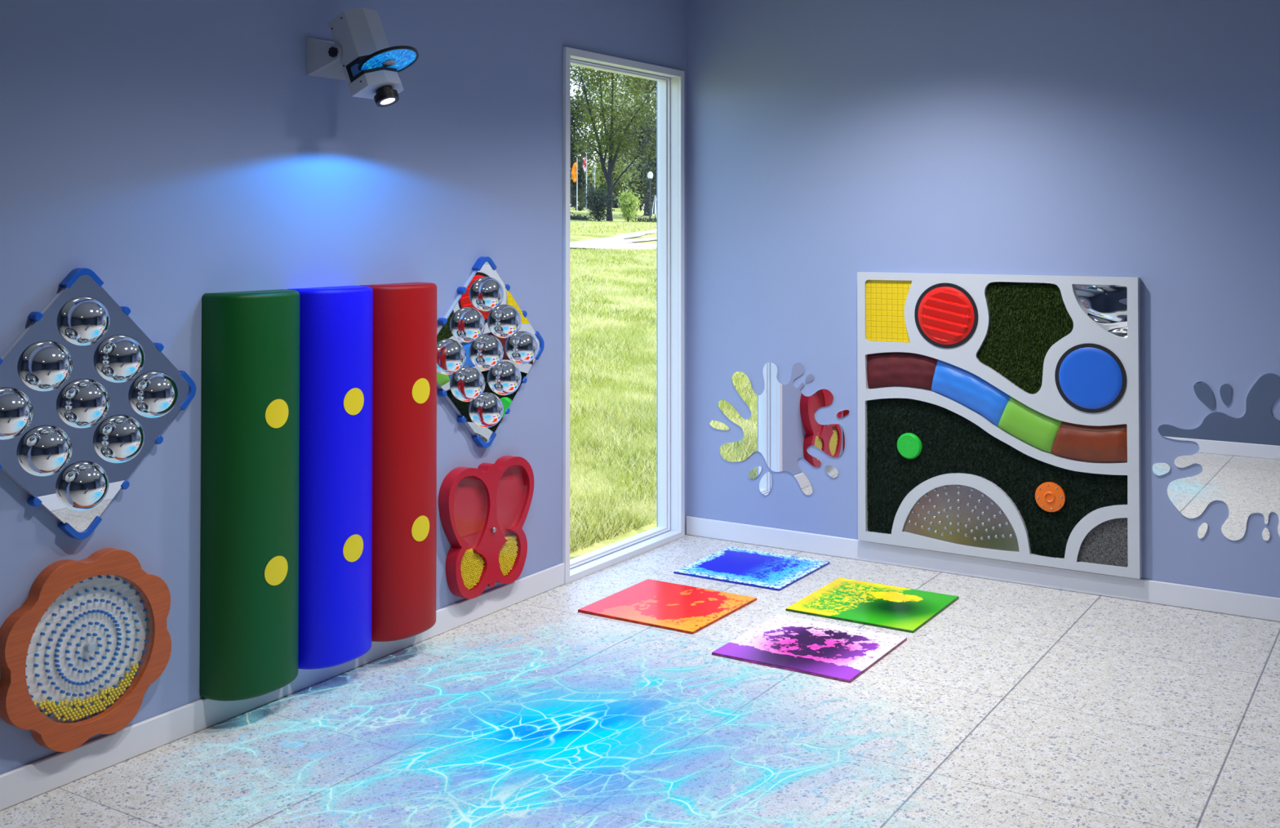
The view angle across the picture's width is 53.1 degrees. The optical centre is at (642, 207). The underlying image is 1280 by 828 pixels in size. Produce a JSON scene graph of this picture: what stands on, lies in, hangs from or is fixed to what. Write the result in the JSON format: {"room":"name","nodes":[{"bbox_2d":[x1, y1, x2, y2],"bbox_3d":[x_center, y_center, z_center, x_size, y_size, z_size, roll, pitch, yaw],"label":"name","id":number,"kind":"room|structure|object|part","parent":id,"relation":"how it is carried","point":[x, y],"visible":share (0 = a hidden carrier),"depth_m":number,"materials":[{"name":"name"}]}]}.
{"room":"sensory room","nodes":[
{"label":"sensory room","id":0,"kind":"room"},
{"bbox_2d":[0,0,686,774],"bbox_3d":[-1.733,0.252,3.738,0.130,2.820,7.430,-1,-1,32],"label":"wall","id":1,"kind":"structure","parent":0,"point":[175,153],"depth_m":4.29,"materials":[{"name":"paint"}]},
{"bbox_2d":[0,547,171,751],"bbox_3d":[-1.617,1.283,3.736,0.049,0.541,0.541,-1,-1,32],"label":"toy","id":2,"kind":"object","parent":1,"relation":"attached to","point":[81,655],"visible":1,"depth_m":3.73,"materials":[{"name":"orange wood"}]},
{"bbox_3d":[-1.615,1.286,3.743,0.022,0.027,0.027,-1,-1,32],"label":"knob","id":3,"kind":"part","parent":2,"relation":"part of","materials":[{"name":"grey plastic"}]},
{"bbox_2d":[0,267,195,539],"bbox_3d":[-1.609,0.570,3.716,0.098,0.787,0.787,-1,-1,32],"label":"mirror panel","id":4,"kind":"object","parent":1,"relation":"attached to","point":[86,394],"visible":1,"depth_m":3.69,"materials":[{"name":"white metal"}]},
{"bbox_2d":[199,288,299,700],"bbox_3d":[-1.256,0.925,4.210,0.161,1.294,0.346,-1,-1,32],"label":"padded wall panel","id":5,"kind":"object","parent":1,"relation":"attached to","point":[250,402],"visible":1,"depth_m":4.10,"materials":[{"name":"green leather"}]},
{"bbox_2d":[0,563,564,810],"bbox_3d":[-1.998,1.605,3.159,0.015,0.096,6.166,-1,-1,32],"label":"baseboard","id":6,"kind":"structure","parent":1,"relation":"attached to","point":[34,779],"depth_m":4.06,"materials":[{"name":"white paint"}]},
{"bbox_2d":[287,285,373,669],"bbox_3d":[-1.071,0.930,4.503,0.161,1.294,0.346,-1,-1,32],"label":"padded wall panel","id":7,"kind":"object","parent":1,"relation":"attached to","point":[336,322],"visible":0.96,"depth_m":4.40,"materials":[{"name":"blue leather"}]},
{"bbox_2d":[306,7,418,106],"bbox_3d":[-0.963,-0.522,4.483,0.393,0.345,0.218,-1,-1,32],"label":"projector","id":8,"kind":"object","parent":1,"relation":"attached to","point":[360,54],"visible":1,"depth_m":4.43,"materials":[{"name":"grey paint"}]},
{"bbox_3d":[-1.109,-0.532,4.464,0.159,0.133,0.004,-1,-1,32],"label":"bracket arm","id":9,"kind":"part","parent":8,"relation":"part of","materials":[{"name":"grey paint"}]},
{"bbox_3d":[-1.126,-0.530,4.589,0.004,0.133,0.200,-1,-1,32],"label":"wall plate","id":10,"kind":"part","parent":8,"relation":"part of","materials":[{"name":"grey paint"}]},
{"bbox_3d":[-1.070,-0.537,4.430,0.036,0.036,0.013,-1,-1,32],"label":"tilt knob","id":11,"kind":"part","parent":8,"relation":"part of","materials":[{"name":"black plastic"}]},
{"bbox_3d":[-0.962,-0.460,4.485,0.026,0.041,0.178,-1,-1,32],"label":"slot trim","id":12,"kind":"part","parent":8,"relation":"part of","materials":[{"name":"black plastic"}]},
{"bbox_3d":[-0.933,-0.504,4.467,0.104,0.054,0.178,-1,-1,32],"label":"slot trim","id":13,"kind":"part","parent":8,"relation":"part of","materials":[{"name":"black plastic"}]},
{"bbox_3d":[-0.915,-0.457,4.455,0.104,0.054,0.178,-1,-1,32],"label":"slot trim","id":14,"kind":"part","parent":8,"relation":"part of","materials":[{"name":"black plastic"}]},
{"bbox_2d":[375,93,399,106],"bbox_3d":[-0.882,-0.371,4.433,0.078,0.041,0.081,-1,-1,32],"label":"lens","id":15,"kind":"object","parent":8,"relation":"attached to","point":[381,100],"depth_m":4.42,"materials":[{"name":"black plastic"}]},
{"bbox_3d":[-0.883,-0.372,4.434,0.051,0.027,0.052,-1,-1,32],"label":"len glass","id":16,"kind":"part","parent":8,"relation":"part of","materials":[{"name":"white glass"}]},
{"bbox_2d":[359,282,436,641],"bbox_3d":[-0.888,0.935,4.794,0.161,1.294,0.346,-1,-1,32],"label":"padded wall panel","id":17,"kind":"object","parent":1,"relation":"attached to","point":[403,602],"visible":0.94,"depth_m":4.69,"materials":[{"name":"red leather"}]},
{"bbox_2d":[438,455,533,598],"bbox_3d":[-0.632,1.314,5.285,0.065,0.528,0.556,-1,-1,32],"label":"toy","id":18,"kind":"object","parent":1,"relation":"attached to","point":[483,510],"visible":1,"depth_m":5.25,"materials":[{"name":"red plastic"}]},
{"bbox_3d":[-0.721,1.311,5.181,0.022,0.464,0.229,-1,-1,32],"label":"recess panel","id":19,"kind":"part","parent":18,"relation":"part of","materials":[{"name":"red plastic"}]},
{"bbox_3d":[-0.611,1.326,5.266,0.011,0.021,0.021,-1,-1,32],"label":"knob","id":20,"kind":"part","parent":18,"relation":"part of","materials":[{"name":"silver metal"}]},
{"bbox_3d":[-0.578,1.315,5.409,0.022,0.460,0.226,-1,-1,32],"label":"recess panel","id":21,"kind":"part","parent":18,"relation":"part of","materials":[{"name":"red plastic"}]},
{"bbox_2d":[436,256,544,447],"bbox_3d":[-0.625,0.597,5.277,0.098,0.787,0.787,-1,-1,32],"label":"mirror panel","id":22,"kind":"object","parent":1,"relation":"attached to","point":[487,346],"visible":0.99,"depth_m":5.23,"materials":[{"name":"white metal"}]},
{"bbox_2d":[562,46,684,583],"bbox_3d":[-0.119,0.492,6.266,0.133,2.423,1.062,-1,-1,32],"label":"window","id":23,"kind":"structure","parent":1,"relation":"in","point":[670,91],"depth_m":6.66,"materials":[{"name":"white paint"}]},
{"bbox_2d":[0,533,1279,827],"bbox_3d":[0.382,1.680,2.382,5.130,0.080,7.430,-1,-1,32],"label":"floor","id":24,"kind":"structure","parent":0,"point":[1015,704],"depth_m":4.19,"materials":[{"name":"stone"}]},
{"bbox_2d":[222,633,885,827],"bbox_3d":[-0.117,1.664,3.955,2.310,0.001,2.600,-1,-1,32],"label":"projected light pattern","id":25,"kind":"object","parent":24,"relation":"on","point":[604,752],"visible":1,"depth_m":3.94,"materials":[{"name":"blue"}]},
{"bbox_2d":[577,578,756,634],"bbox_3d":[0.112,1.685,5.432,0.554,0.011,0.554,-1,-1,32],"label":"floor mat","id":26,"kind":"object","parent":24,"relation":"on","point":[678,607],"depth_m":5.40,"materials":[{"name":"red plastic"}]},
{"bbox_2d":[673,546,829,591],"bbox_3d":[0.520,1.695,6.031,0.544,0.011,0.544,-1,-1,32],"label":"floor mat","id":27,"kind":"object","parent":24,"relation":"on","point":[766,570],"depth_m":6.00,"materials":[{"name":"blue plastic"}]},
{"bbox_2d":[711,614,906,682],"bbox_3d":[0.645,1.676,4.895,0.558,0.011,0.558,-1,-1,32],"label":"floor mat","id":28,"kind":"object","parent":24,"relation":"on","point":[812,647],"depth_m":4.86,"materials":[{"name":"purple plastic"}]},
{"bbox_2d":[785,577,959,632],"bbox_3d":[0.985,1.685,5.451,0.558,0.011,0.558,-1,-1,32],"label":"floor mat","id":29,"kind":"object","parent":24,"relation":"on","point":[874,604],"depth_m":5.43,"materials":[{"name":"plastic"}]},
{"bbox_2d":[686,0,1279,597],"bbox_3d":[2.382,0.281,5.459,5.000,2.820,0.130,-1,-1,32],"label":"wall","id":30,"kind":"structure","parent":0,"point":[828,142],"depth_m":5.92,"materials":[{"name":"paint"}]},
{"bbox_2d":[709,362,849,495],"bbox_3d":[0.679,1.113,6.437,0.777,0.680,0.006,-1,-1,32],"label":"mirror","id":31,"kind":"object","parent":30,"relation":"attached to","point":[782,424],"visible":1,"depth_m":6.42,"materials":[{"name":"silver metal"}]},
{"bbox_2d":[686,515,1279,622],"bbox_3d":[1.660,1.649,5.806,3.376,0.096,0.015,-1,-1,32],"label":"baseboard","id":32,"kind":"structure","parent":30,"relation":"attached to","point":[1214,600],"depth_m":5.81,"materials":[{"name":"white paint"}]},
{"bbox_2d":[857,271,1142,578],"bbox_3d":[1.586,0.949,5.829,1.286,1.286,0.074,-1,-1,32],"label":"board","id":33,"kind":"object","parent":30,"relation":"attached to","point":[999,415],"visible":1,"depth_m":5.80,"materials":[{"name":"grey plastic"}]},
{"bbox_3d":[1.182,0.492,6.105,0.235,0.292,0.026,-1,-1,32],"label":"grid panel","id":34,"kind":"part","parent":33,"relation":"part of","materials":[{"name":"yellow plastic"}]},
{"bbox_2d":[866,351,937,390],"bbox_3d":[1.226,0.778,6.063,0.352,0.183,0.031,-1,-1,32],"label":"cushion","id":35,"kind":"object","parent":33,"relation":"on","point":[886,371],"depth_m":6.05,"materials":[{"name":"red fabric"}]},
{"bbox_3d":[1.470,1.415,5.911,0.549,0.278,0.022,-1,-1,32],"label":"metal plate","id":36,"kind":"part","parent":33,"relation":"part of","materials":[{"name":"silver metal"}]},
{"bbox_2d":[931,359,1010,426],"bbox_3d":[1.504,0.852,5.886,0.375,0.292,0.031,-1,-1,32],"label":"cushion","id":37,"kind":"object","parent":33,"relation":"on","point":[965,392],"depth_m":5.88,"materials":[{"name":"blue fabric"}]},
{"bbox_3d":[1.727,0.586,5.770,0.434,0.498,0.010,-1,-1,32],"label":"turf panel","id":38,"kind":"part","parent":33,"relation":"part of","materials":[{"name":"green plant"}]},
{"bbox_2d":[997,395,1062,453],"bbox_3d":[1.733,0.972,5.742,0.289,0.243,0.028,-1,-1,32],"label":"cushion","id":39,"kind":"object","parent":33,"relation":"on","point":[1026,424],"depth_m":5.73,"materials":[{"name":"green plastic"}]},
{"bbox_2d":[1050,421,1127,462],"bbox_3d":[1.951,1.024,5.603,0.333,0.179,0.030,-1,-1,32],"label":"cushion","id":40,"kind":"object","parent":33,"relation":"on","point":[1070,441],"depth_m":5.59,"materials":[{"name":"brown leather"}]},
{"bbox_3d":[2.003,0.451,5.594,0.230,0.228,0.018,-1,-1,32],"label":"mirror panel","id":41,"kind":"part","parent":33,"relation":"part of","materials":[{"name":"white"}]},
{"bbox_2d":[1152,373,1279,540],"bbox_3d":[2.472,1.035,5.310,0.674,0.709,0.006,-1,-1,32],"label":"mirror","id":42,"kind":"object","parent":30,"relation":"attached to","point":[1239,458],"visible":1,"depth_m":5.32,"materials":[{"name":"silver metal"}]},
{"label":"outside","id":43,"kind":"structure","parent":0,"visible":0},
{"bbox_2d":[569,207,657,559],"bbox_3d":[-35.546,0.600,100.193,159.840,5.419,200.000,-1,-1,32],"label":"ground","id":44,"kind":"structure","parent":43,"point":[616,218],"depth_m":11.30,"materials":[{"name":"green plant"}]},
{"bbox_2d":[571,157,577,210],"bbox_3d":[-4.189,-1.385,79.034,0.394,3.400,0.120,0,-1,0],"label":"flagpole","id":45,"kind":"object","parent":44,"relation":"on","point":[575,168],"visible":0.97,"depth_m":79.03,"materials":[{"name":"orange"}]},
{"bbox_2d":[572,204,585,210],"bbox_3d":[-3.985,0.026,80.004,0.839,0.491,0.974,0,-1,-8],"label":"shrub","id":46,"kind":"object","parent":44,"relation":"on","point":[580,207],"visible":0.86,"depth_m":79.90,"materials":[{"name":"green plant"}]},
{"bbox_2d":[570,212,595,220],"label":"plants","id":47,"kind":"object","parent":44,"relation":"on","point":[580,217],"depth_m":58.33,"materials":[{"name":"green plant"}]},
{"bbox_2d":[582,152,586,210],"bbox_3d":[-3.679,-1.692,82.040,0.274,4.000,0.120,0,-1,0],"label":"flagpole","id":48,"kind":"object","parent":44,"relation":"on","point":[584,166],"visible":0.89,"depth_m":82.04,"materials":[{"name":"grey"}]},
{"bbox_2d":[570,76,599,207],"bbox_3d":[-7.615,-5.709,118.335,9.153,14.478,7.933,-1,-1,32],"label":"tree","id":49,"kind":"object","parent":44,"relation":"on","point":[580,197],"visible":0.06,"depth_m":117.34,"materials":[{"name":"green plant"}]},
{"bbox_2d":[570,66,611,207],"bbox_3d":[-5.498,-6.519,104.590,6.016,13.825,6.330,-1,-1,32],"label":"tree","id":50,"kind":"object","parent":44,"relation":"on","point":[581,176],"visible":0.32,"depth_m":103.08,"materials":[{"name":"green plant"}]},
{"bbox_2d":[570,89,613,204],"bbox_3d":[-7.098,-6.124,144.222,9.901,15.398,8.913,-1,-1,32],"label":"tree","id":51,"kind":"object","parent":44,"relation":"on","point":[580,90],"visible":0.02,"depth_m":143.74,"materials":[{"name":"green plant"}]},
{"bbox_2d":[592,161,595,186],"bbox_3d":[-3.026,-1.252,80.032,0.184,3.200,0.120,0,-1,0],"label":"flagpole","id":52,"kind":"object","parent":44,"relation":"on","point":[593,169],"visible":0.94,"depth_m":80.02,"materials":[{"name":"grey metal"}]},
{"bbox_2d":[582,182,621,221],"bbox_3d":[-1.981,-0.220,57.010,1.547,1.818,1.832,1,-1,-32],"label":"shrub","id":53,"kind":"object","parent":44,"relation":"on","point":[597,199],"visible":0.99,"depth_m":56.83,"materials":[{"name":"green plant"}]},
{"bbox_2d":[571,67,644,206],"bbox_3d":[-2.303,-7.212,96.980,6.766,14.959,6.309,0,-1,22],"label":"tree","id":54,"kind":"object","parent":44,"relation":"on","point":[601,184],"visible":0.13,"depth_m":96.71,"materials":[{"name":"green plant"}]},
{"bbox_2d":[570,118,653,208],"bbox_3d":[-0.043,-5.844,175.697,135.544,23.957,89.229,-1,-1,32],"label":"treeline","id":55,"kind":"object","parent":44,"relation":"on","point":[593,160],"visible":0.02,"depth_m":175.34,"materials":[{"name":"green plant"}]},
{"bbox_2d":[569,225,656,249],"bbox_3d":[0.624,0.799,35.761,4.931,0.627,20.759,0,-1,13],"label":"garden path","id":56,"kind":"structure","parent":44,"relation":"on","point":[606,242],"depth_m":29.97,"materials":[{"name":"grey concrete"}]},
{"bbox_2d":[570,67,655,196],"bbox_3d":[-1.395,-6.732,87.969,6.962,14.186,6.413,0,-1,-13],"label":"tree","id":57,"kind":"object","parent":44,"relation":"on","point":[597,165],"visible":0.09,"depth_m":87.69,"materials":[{"name":"green plant"}]},
{"bbox_2d":[570,65,656,221],"bbox_3d":[-1.107,-3.884,58.800,8.626,9.229,5.951,0,-1,-2],"label":"shade tree","id":58,"kind":"object","parent":44,"relation":"on","point":[609,140],"visible":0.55,"depth_m":58.87,"materials":[{"name":"green plant"}]},
{"bbox_2d":[571,70,656,208],"bbox_3d":[-2.909,-6.766,132.055,9.537,16.520,8.196,-1,-1,32],"label":"tree","id":59,"kind":"object","parent":44,"relation":"on","point":[615,205],"visible":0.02,"depth_m":131.84,"materials":[{"name":"green plant"}]},
{"bbox_2d":[581,71,656,216],"bbox_3d":[-0.063,-6.330,74.096,7.136,13.849,6.166,0,-1,5],"label":"tree","id":60,"kind":"object","parent":44,"relation":"on","point":[642,93],"visible":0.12,"depth_m":73.62,"materials":[{"name":"green plant"}]},
{"bbox_2d":[616,186,643,222],"bbox_3d":[-0.604,-0.097,57.997,1.419,1.719,1.129,-1,-1,32],"label":"shrub","id":61,"kind":"object","parent":44,"relation":"on","point":[628,202],"visible":0.99,"depth_m":57.79,"materials":[{"name":"green plant"}]},
{"bbox_2d":[613,75,656,216],"bbox_3d":[1.129,-5.994,68.565,6.388,13.524,5.775,-1,-1,32],"label":"tree","id":62,"kind":"object","parent":44,"relation":"on","point":[653,164],"visible":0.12,"depth_m":68.11,"materials":[{"name":"green plant"}]},
{"bbox_2d":[631,214,656,222],"label":"plants","id":63,"kind":"object","parent":44,"relation":"on","point":[640,220],"depth_m":58.37,"materials":[{"name":"green plant"}]},
{"bbox_2d":[647,171,653,218],"bbox_3d":[0.368,-0.456,60.016,0.270,2.470,0.270,-1,-1,32],"label":"lamp post","id":64,"kind":"object","parent":44,"relation":"on","point":[650,175],"visible":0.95,"depth_m":59.98,"materials":[{"name":"black metal"}]},
{"bbox_3d":[0.368,-1.526,60.034,0.270,0.329,0.270,-1,-1,32],"label":"globe","id":65,"kind":"part","parent":64,"relation":"part of","materials":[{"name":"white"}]},
{"bbox_3d":[0.368,-0.271,60.013,0.100,2.100,0.100,-1,-1,32],"label":"post","id":66,"kind":"part","parent":64,"relation":"part of","materials":[{"name":"black metal"}]},
{"bbox_2d":[652,193,656,217],"bbox_3d":[0.648,0.036,64.008,0.320,1.450,0.320,-1,-1,32],"label":"parasol","id":67,"kind":"object","parent":44,"relation":"on","point":[654,209],"visible":0.72,"depth_m":63.92,"materials":[{"name":"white fabric"}]}
]}

